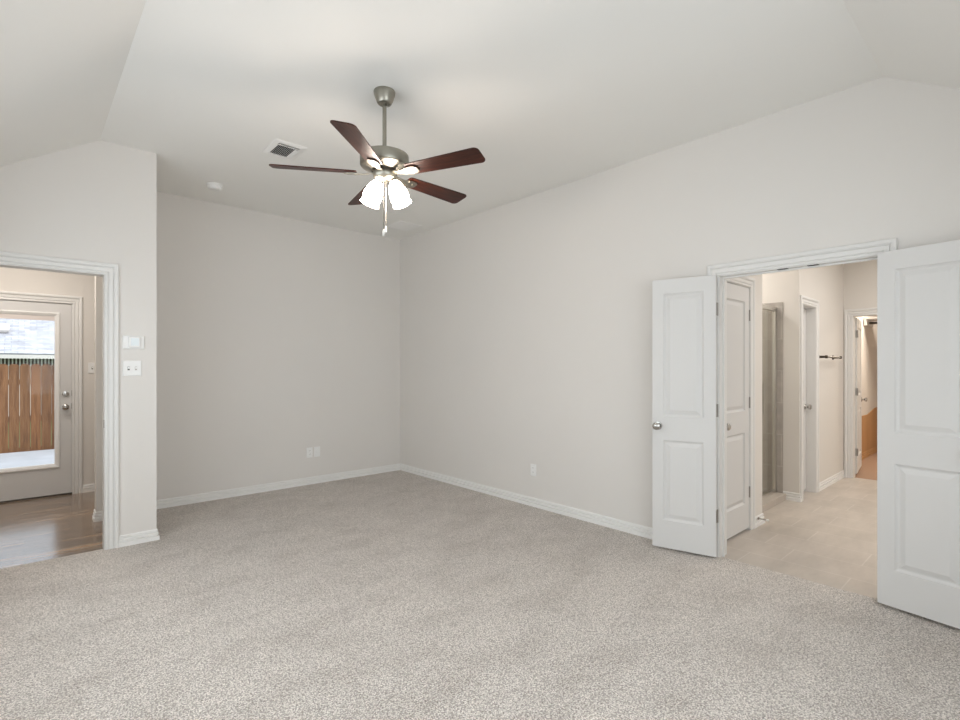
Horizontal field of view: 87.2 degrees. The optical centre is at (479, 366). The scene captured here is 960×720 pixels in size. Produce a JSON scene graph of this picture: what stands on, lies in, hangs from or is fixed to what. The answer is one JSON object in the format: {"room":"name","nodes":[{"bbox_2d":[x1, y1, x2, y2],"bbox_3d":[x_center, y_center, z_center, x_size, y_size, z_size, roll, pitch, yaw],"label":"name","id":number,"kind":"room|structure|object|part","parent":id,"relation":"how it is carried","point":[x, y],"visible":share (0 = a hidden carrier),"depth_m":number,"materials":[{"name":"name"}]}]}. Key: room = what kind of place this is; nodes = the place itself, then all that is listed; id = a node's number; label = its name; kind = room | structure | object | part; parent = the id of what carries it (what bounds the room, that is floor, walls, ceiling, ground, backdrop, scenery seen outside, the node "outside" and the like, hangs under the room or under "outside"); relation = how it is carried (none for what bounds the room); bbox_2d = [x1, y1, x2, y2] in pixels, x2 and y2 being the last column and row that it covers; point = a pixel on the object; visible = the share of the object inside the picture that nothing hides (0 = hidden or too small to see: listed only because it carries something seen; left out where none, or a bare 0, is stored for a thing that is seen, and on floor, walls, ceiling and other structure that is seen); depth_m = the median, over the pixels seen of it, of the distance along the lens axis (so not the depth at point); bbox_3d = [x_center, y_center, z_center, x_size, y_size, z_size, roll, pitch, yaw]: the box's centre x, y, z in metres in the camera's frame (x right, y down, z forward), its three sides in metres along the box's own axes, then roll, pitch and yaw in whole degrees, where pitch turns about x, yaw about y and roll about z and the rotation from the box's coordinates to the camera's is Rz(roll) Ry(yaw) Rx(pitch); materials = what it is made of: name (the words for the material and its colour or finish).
{"room":"empty bedroom","nodes":[
{"label":"empty bedroom","id":0,"kind":"room"},
{"bbox_2d":[0,267,94,484],"bbox_3d":[-4.578,0.010,5.365,3.600,2.800,0.140,0,0,-42],"label":"wall","id":1,"kind":"structure","parent":0,"point":[11,279],"depth_m":5.50,"materials":[{"name":"paint"}]},
{"bbox_2d":[0,300,71,501],"bbox_3d":[-4.723,0.341,5.145,0.866,2.023,0.121,0,0,-41],"label":"door","id":2,"kind":"structure","parent":1,"relation":"in","point":[22,482],"depth_m":5.34,"materials":[{"name":"white paint"}]},
{"bbox_3d":[-4.732,0.247,5.164,0.654,1.644,0.070,0,0,-42],"label":"lite frame","id":3,"kind":"part","parent":2,"relation":"part of","materials":[{"name":"white paint"}]},
{"bbox_3d":[-4.418,0.429,5.374,0.064,0.064,0.064,0,0,-42],"label":"knob","id":4,"kind":"part","parent":2,"relation":"part of","materials":[{"name":"silver metal"}]},
{"bbox_2d":[0,492,71,502],"bbox_3d":[-4.766,1.364,5.192,0.870,0.016,0.145,0,0,-42],"label":"door sill","id":5,"kind":"structure","parent":1,"relation":"attached to","point":[70,492],"depth_m":5.23,"materials":[{"name":"brown metal"}]},
{"bbox_2d":[0,291,82,493],"bbox_3d":[-4.761,0.303,5.187,1.046,2.133,0.159,0,0,-42],"label":"door frame","id":6,"kind":"structure","parent":1,"relation":"attached to","point":[76,302],"depth_m":5.45,"materials":[{"name":"white paint"}]},
{"bbox_2d":[83,483,94,492],"bbox_3d":[-3.758,1.327,6.000,1.532,0.085,0.018,0,0,-42],"label":"baseboard","id":7,"kind":"structure","parent":1,"relation":"attached to","point":[87,487],"depth_m":5.52,"materials":[{"name":"white paint"}]},
{"bbox_2d":[88,363,94,372],"bbox_3d":[-4.263,0.012,5.543,0.072,0.118,0.018,0,0,-42],"label":"light switch","id":8,"kind":"object","parent":1,"relation":"attached to","point":[91,366],"visible":0.84,"depth_m":5.54,"materials":[{"name":"white plastic"}]},
{"bbox_2d":[0,140,156,535],"bbox_3d":[-3.095,-0.175,3.552,1.371,3.170,0.115,0,0,-42],"label":"wall","id":9,"kind":"structure","parent":0,"point":[96,201],"depth_m":3.81,"materials":[{"name":"beige paint"}]},
{"bbox_2d":[0,251,118,549],"bbox_3d":[-3.143,0.298,3.509,1.016,2.143,0.153,0,0,-42],"label":"door frame","id":10,"kind":"structure","parent":9,"relation":"attached to","point":[109,272],"depth_m":3.76,"materials":[{"name":"white paint"}]},
{"bbox_2d":[123,361,140,375],"bbox_3d":[-2.659,0.011,3.856,0.118,0.118,0.018,0,0,-42],"label":"light switch","id":11,"kind":"object","parent":9,"relation":"attached to","point":[130,368],"visible":1,"depth_m":3.86,"materials":[{"name":"white plastic"}]},
{"bbox_2d":[123,335,144,348],"bbox_3d":[-2.648,-0.188,3.857,0.140,0.102,0.032,0,0,-42],"label":"thermostat","id":12,"kind":"object","parent":9,"relation":"attached to","point":[129,342],"visible":1,"depth_m":3.85,"materials":[{"name":"white plastic"}]},
{"bbox_2d":[95,276,102,511],"bbox_3d":[-3.375,0.010,4.575,0.186,2.800,0.115,0,0,-42],"label":"wall","id":13,"kind":"structure","parent":0,"point":[98,280],"depth_m":4.49,"materials":[{"name":"paint"}]},
{"bbox_2d":[92,509,102,521],"bbox_3d":[-3.376,1.327,4.562,0.204,0.085,0.133,0,0,-42],"label":"baseboard","id":14,"kind":"structure","parent":13,"relation":"attached to","point":[97,516],"depth_m":4.48,"materials":[{"name":"white paint"}]},
{"bbox_2d":[157,192,399,499],"bbox_3d":[-2.177,-0.175,5.734,3.146,3.170,0.115,0,0,-42],"label":"wall","id":15,"kind":"structure","parent":0,"point":[278,337],"depth_m":5.52,"materials":[{"name":"beige paint"}]},
{"bbox_2d":[119,463,399,547],"bbox_3d":[-1.887,1.317,5.231,3.161,0.085,1.022,0,0,-42],"label":"baseboard","id":16,"kind":"structure","parent":15,"relation":"attached to","point":[215,495],"depth_m":5.33,"materials":[{"name":"white paint"}]},
{"bbox_2d":[307,447,312,457],"bbox_3d":[-1.972,0.992,5.837,0.072,0.116,0.009,0,0,-42],"label":"wall outlet","id":17,"kind":"object","parent":15,"relation":"attached to","point":[309,450],"visible":1,"depth_m":5.84,"materials":[{"name":"white plastic"}]},
{"bbox_2d":[314,446,319,456],"bbox_3d":[-1.901,0.992,5.894,0.072,0.116,0.018,0,0,-42],"label":"wall outlet","id":18,"kind":"object","parent":15,"relation":"attached to","point":[316,449],"visible":1,"depth_m":5.89,"materials":[{"name":"white plastic"}]},
{"bbox_2d":[0,452,959,719],"bbox_3d":[1.672,1.390,5.608,13.200,0.060,8.080,0,0,-42],"label":"floor","id":19,"kind":"structure","parent":0,"point":[393,595],"depth_m":2.74,"materials":[{"name":"beige carpet"}]},
{"bbox_2d":[762,491,785,511],"bbox_3d":[2.718,1.335,4.905,1.010,0.061,0.165,0,0,-42],"label":"shower curb","id":20,"kind":"object","parent":19,"relation":"on","point":[776,498],"visible":0.43,"depth_m":4.99,"materials":[{"name":"beige tile"}]},
{"bbox_2d":[762,304,776,498],"bbox_3d":[2.716,0.343,4.907,1.009,1.925,0.076,0,0,-42],"label":"shower enclosure","id":21,"kind":"object","parent":20,"relation":"on","point":[765,307],"visible":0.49,"depth_m":5.24,"materials":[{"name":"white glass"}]},
{"bbox_3d":[2.742,0.305,4.916,0.016,0.300,0.055,0,0,-42],"label":"handle","id":22,"kind":"part","parent":21,"relation":"part of","materials":[{"name":"silver metal"}]},
{"bbox_3d":[2.702,-0.600,4.921,1.009,0.040,0.036,0,0,-42],"label":"header rail","id":23,"kind":"part","parent":21,"relation":"part of","materials":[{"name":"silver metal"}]},
{"bbox_3d":[2.702,1.291,4.921,1.009,0.028,0.032,0,0,-42],"label":"rail","id":24,"kind":"part","parent":21,"relation":"part of","materials":[{"name":"beige metal"}]},
{"bbox_2d":[0,0,959,239],"bbox_3d":[-0.613,-1.498,2.976,4.522,1.084,6.306,0,0,-42],"label":"ceiling","id":25,"kind":"structure","parent":0,"point":[551,94],"depth_m":2.86,"materials":[{"name":"paint"}]},
{"bbox_2d":[206,182,223,190],"bbox_3d":[-2.446,-1.655,4.652,0.142,0.049,0.142,0,0,-42],"label":"smoke detector","id":26,"kind":"object","parent":25,"relation":"attached to","point":[213,186],"visible":1,"depth_m":4.61,"materials":[{"name":"white plastic"}]},
{"bbox_2d":[262,139,306,159],"bbox_3d":[-1.513,-1.674,3.900,0.240,0.013,0.305,0,0,-42],"label":"ceiling vent","id":27,"kind":"object","parent":25,"relation":"in","point":[280,148],"visible":1,"depth_m":3.89,"materials":[{"name":"white metal"}]},
{"bbox_2d":[269,86,484,235],"bbox_3d":[-0.564,-1.233,3.110,1.242,0.894,1.273,0,0,-42],"label":"ceiling fan","id":28,"kind":"object","parent":25,"relation":"hanging from","point":[385,162],"visible":1,"depth_m":3.02,"materials":[{"name":"brown wood"}]},
{"bbox_3d":[-0.987,-1.178,3.001,0.493,0.007,0.136,0,13,-11],"label":"blade","id":29,"kind":"part","parent":28,"relation":"part of","materials":[{"name":"brown wood"}]},
{"bbox_3d":[-0.636,-1.178,2.668,0.136,0.006,0.493,13,2,7],"label":"blade","id":30,"kind":"part","parent":28,"relation":"part of","materials":[{"name":"brown wood"}]},
{"bbox_3d":[-0.779,-1.178,3.438,0.136,0.006,0.493,-15,7,-28],"label":"blade","id":31,"kind":"part","parent":28,"relation":"part of","materials":[{"name":"brown wood"}]},
{"bbox_3d":[-0.665,-1.055,3.076,0.131,0.168,0.129,0,0,-42],"label":"lamp shade","id":32,"kind":"part","parent":28,"relation":"part of","materials":[{"name":"white glass"}]},
{"bbox_3d":[-0.579,-0.983,3.026,0.006,0.305,0.006,0,0,-42],"label":"pull chain","id":33,"kind":"part","parent":28,"relation":"part of","materials":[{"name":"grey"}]},
{"bbox_3d":[-0.484,-1.055,3.076,0.131,0.168,0.129,0,0,-42],"label":"lamp shade","id":34,"kind":"part","parent":28,"relation":"part of","materials":[{"name":"white glass"}]},
{"bbox_3d":[-0.299,-1.178,3.375,0.136,0.007,0.493,-18,-12,42],"label":"blade","id":35,"kind":"part","parent":28,"relation":"part of","materials":[{"name":"brown wood"}]},
{"bbox_3d":[-0.211,-1.178,2.899,0.493,0.006,0.136,0,-13,25],"label":"blade","id":36,"kind":"part","parent":28,"relation":"part of","materials":[{"name":"brown wood"}]},
{"bbox_2d":[386,221,420,230],"bbox_3d":[-0.908,-1.675,6.009,0.310,0.010,0.315,0,0,-42],"label":"ceiling vent","id":37,"kind":"object","parent":25,"relation":"in","point":[401,225],"visible":0.98,"depth_m":6.00,"materials":[{"name":"white metal"}]},
{"bbox_2d":[400,77,959,527],"bbox_3d":[1.050,-0.175,4.424,0.115,3.170,6.157,0,0,-42],"label":"wall","id":38,"kind":"structure","parent":0,"point":[526,323],"depth_m":4.27,"materials":[{"name":"beige paint"}]},
{"bbox_2d":[400,463,651,538],"bbox_3d":[0.295,1.317,5.160,0.018,0.085,4.052,0,0,-42],"label":"baseboard","id":39,"kind":"structure","parent":38,"relation":"attached to","point":[632,528],"depth_m":4.83,"materials":[{"name":"white paint"}]},
{"bbox_2d":[531,464,535,475],"bbox_3d":[0.519,1.007,4.919,0.009,0.116,0.072,0,0,-42],"label":"wall outlet","id":40,"kind":"object","parent":38,"relation":"attached to","point":[533,466],"visible":1,"depth_m":4.91,"materials":[{"name":"white plastic"}]},
{"bbox_2d":[652,275,717,556],"bbox_3d":[1.479,0.347,3.660,0.448,1.990,0.110,0,0,33],"label":"door","id":41,"kind":"structure","parent":38,"relation":"in","point":[684,310],"depth_m":3.67,"materials":[{"name":"white paint"}]},
{"bbox_3d":[1.312,0.438,3.742,0.064,0.064,0.064,0,0,33],"label":"knob","id":42,"kind":"part","parent":41,"relation":"part of","materials":[{"name":"silver metal"}]},
{"bbox_2d":[707,238,896,556],"bbox_3d":[2.301,0.308,3.611,0.920,2.116,1.200,0,0,-42],"label":"door frame","id":43,"kind":"structure","parent":38,"relation":"attached to","point":[867,251],"depth_m":3.60,"materials":[{"name":"white paint"}]},
{"bbox_2d":[877,240,959,628],"bbox_3d":[2.370,0.345,2.687,0.110,1.990,0.448,0,0,-32],"label":"door","id":44,"kind":"structure","parent":38,"relation":"in","point":[918,288],"depth_m":2.72,"materials":[{"name":"white paint"}]},
{"bbox_2d":[762,271,785,490],"bbox_3d":[2.707,0.010,5.771,0.115,2.800,1.465,0,0,-42],"label":"wall","id":45,"kind":"structure","parent":0,"point":[773,284],"depth_m":5.21,"materials":[{"name":"paint"}]},
{"bbox_2d":[762,302,782,493],"bbox_3d":[2.250,0.348,5.345,1.135,2.036,1.385,0,0,-42],"label":"shower tile","id":46,"kind":"structure","parent":45,"relation":"attached to","point":[766,315],"depth_m":5.29,"materials":[{"name":"grey tile"}]},
{"bbox_2d":[783,491,801,501],"bbox_3d":[3.189,1.323,5.150,0.034,0.085,0.163,0,0,-42],"label":"baseboard","id":47,"kind":"structure","parent":45,"relation":"attached to","point":[791,496],"depth_m":5.13,"materials":[{"name":"white paint"}]},
{"bbox_2d":[749,264,842,516],"bbox_3d":[3.130,0.010,5.089,3.863,2.800,0.115,0,0,-42],"label":"wall","id":48,"kind":"structure","parent":0,"point":[824,284],"depth_m":5.43,"materials":[{"name":"paint"}]},
{"bbox_2d":[727,282,749,538],"bbox_3d":[2.042,0.342,4.009,0.612,2.000,0.101,0,0,-42],"label":"door","id":49,"kind":"structure","parent":48,"relation":"in","point":[738,312],"depth_m":4.06,"materials":[{"name":"white paint"}]},
{"bbox_2d":[755,513,764,527],"bbox_3d":[2.371,1.323,4.391,0.230,0.085,0.133,0,0,-42],"label":"baseboard","id":50,"kind":"structure","parent":48,"relation":"attached to","point":[759,522],"depth_m":4.34,"materials":[{"name":"white paint"}]},
{"bbox_2d":[804,309,811,489],"bbox_3d":[3.428,0.355,5.372,0.434,1.970,0.096,0,0,-42],"label":"door","id":51,"kind":"structure","parent":48,"relation":"in","point":[809,407],"depth_m":5.49,"materials":[{"name":"white paint"}]},
{"bbox_3d":[3.564,0.435,5.472,0.064,0.064,0.064,0,0,-42],"label":"knob","id":52,"kind":"part","parent":51,"relation":"part of","materials":[{"name":"silver metal"}]},
{"bbox_2d":[800,295,818,500],"bbox_3d":[3.441,0.319,5.358,0.616,2.094,0.135,0,0,-42],"label":"door frame","id":53,"kind":"structure","parent":48,"relation":"attached to","point":[811,305],"depth_m":5.48,"materials":[{"name":"white paint"}]},
{"bbox_2d":[819,355,841,359],"bbox_3d":[3.967,-0.110,5.707,0.632,0.052,0.090,0,0,-42],"label":"towel bar","id":54,"kind":"object","parent":48,"relation":"attached to","point":[833,357],"visible":0.96,"depth_m":5.63,"materials":[{"name":"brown metal"}]},
{"bbox_2d":[819,470,844,491],"bbox_3d":[4.115,1.323,5.889,1.097,0.085,0.018,0,0,-42],"label":"baseboard","id":55,"kind":"structure","parent":48,"relation":"attached to","point":[833,479],"depth_m":5.86,"materials":[{"name":"white paint"}]},
{"bbox_2d":[855,318,866,473],"bbox_3d":[4.899,0.360,6.537,0.166,1.940,0.710,0,0,41],"label":"door","id":56,"kind":"structure","parent":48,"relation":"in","point":[858,324],"depth_m":6.45,"materials":[{"name":"white paint"}]},
{"bbox_2d":[843,260,876,469],"bbox_3d":[5.437,0.010,5.330,0.115,2.800,2.620,0,0,-42],"label":"wall","id":57,"kind":"structure","parent":0,"point":[859,278],"depth_m":6.15,"materials":[{"name":"paint"}]},
{"bbox_2d":[844,308,876,477],"bbox_3d":[4.894,0.329,5.918,0.135,2.074,0.996,0,0,-42],"label":"door frame","id":58,"kind":"structure","parent":57,"relation":"attached to","point":[850,314],"depth_m":6.21,"materials":[{"name":"white paint"}]},
{"bbox_2d":[855,316,876,415],"bbox_3d":[6.758,0.010,6.888,3.935,2.800,2.560,0,0,-42],"label":"wall","id":59,"kind":"structure","parent":0,"point":[869,334],"depth_m":7.86,"materials":[{"name":"paint"}]},
{"bbox_2d":[862,407,876,452],"bbox_3d":[5.910,0.993,7.704,3.700,0.746,0.012,0,0,-42],"label":"wall panel","id":60,"kind":"object","parent":59,"relation":"attached to","point":[869,421],"visible":0.35,"depth_m":7.81,"materials":[{"name":"brown wood"}]},
{"bbox_2d":[862,446,876,459],"bbox_3d":[5.927,1.323,7.700,3.680,0.085,0.018,0,0,-42],"label":"baseboard","id":61,"kind":"structure","parent":59,"relation":"attached to","point":[868,453],"depth_m":7.75,"materials":[{"name":"brown wood"}]},
{"bbox_2d":[864,317,876,326],"bbox_3d":[6.434,-0.680,7.199,0.500,0.110,1.455,0,0,-42],"label":"closet shelf","id":62,"kind":"object","parent":59,"relation":"attached to","point":[869,322],"visible":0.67,"depth_m":7.61,"materials":[{"name":"white paint"}]},
{"label":"outside","id":63,"kind":"structure","parent":0,"visible":0},
{"bbox_2d":[8,420,51,448],"bbox_3d":[-15.326,1.960,16.962,40.000,0.300,22.280,0,0,-42],"label":"ground","id":64,"kind":"structure","parent":63,"point":[51,420],"depth_m":13.50,"materials":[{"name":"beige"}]},
{"bbox_2d":[0,364,53,453],"bbox_3d":[-8.010,0.877,8.886,4.029,1.866,0.063,0,0,-42],"label":"fence","id":65,"kind":"object","parent":64,"relation":"on","point":[40,381],"visible":0.25,"depth_m":8.87,"materials":[{"name":"brown wood"}]},
{"bbox_2d":[0,318,53,422],"bbox_3d":[-17.361,-1.355,19.214,18.600,6.329,8.046,0,0,-42],"label":"neighbor house","id":66,"kind":"structure","parent":64,"relation":"on","point":[30,342],"depth_m":16.86,"materials":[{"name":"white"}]},
{"bbox_2d":[0,324,9,332],"bbox_3d":[-16.237,-1.290,16.866,0.720,0.140,0.520,0,27,-42],"label":"roof vent","id":67,"kind":"object","parent":66,"relation":"attached to","point":[4,328],"depth_m":16.95,"materials":[{"name":"white"}]},
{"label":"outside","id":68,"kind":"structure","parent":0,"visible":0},
{"bbox_2d":[0,449,53,468],"bbox_3d":[-6.315,1.560,6.989,12.000,0.200,4.600,0,0,-42],"label":"patio slab","id":69,"kind":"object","parent":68,"point":[39,457],"visible":0.11,"depth_m":8.03,"materials":[{"name":"concrete"}]}
]}

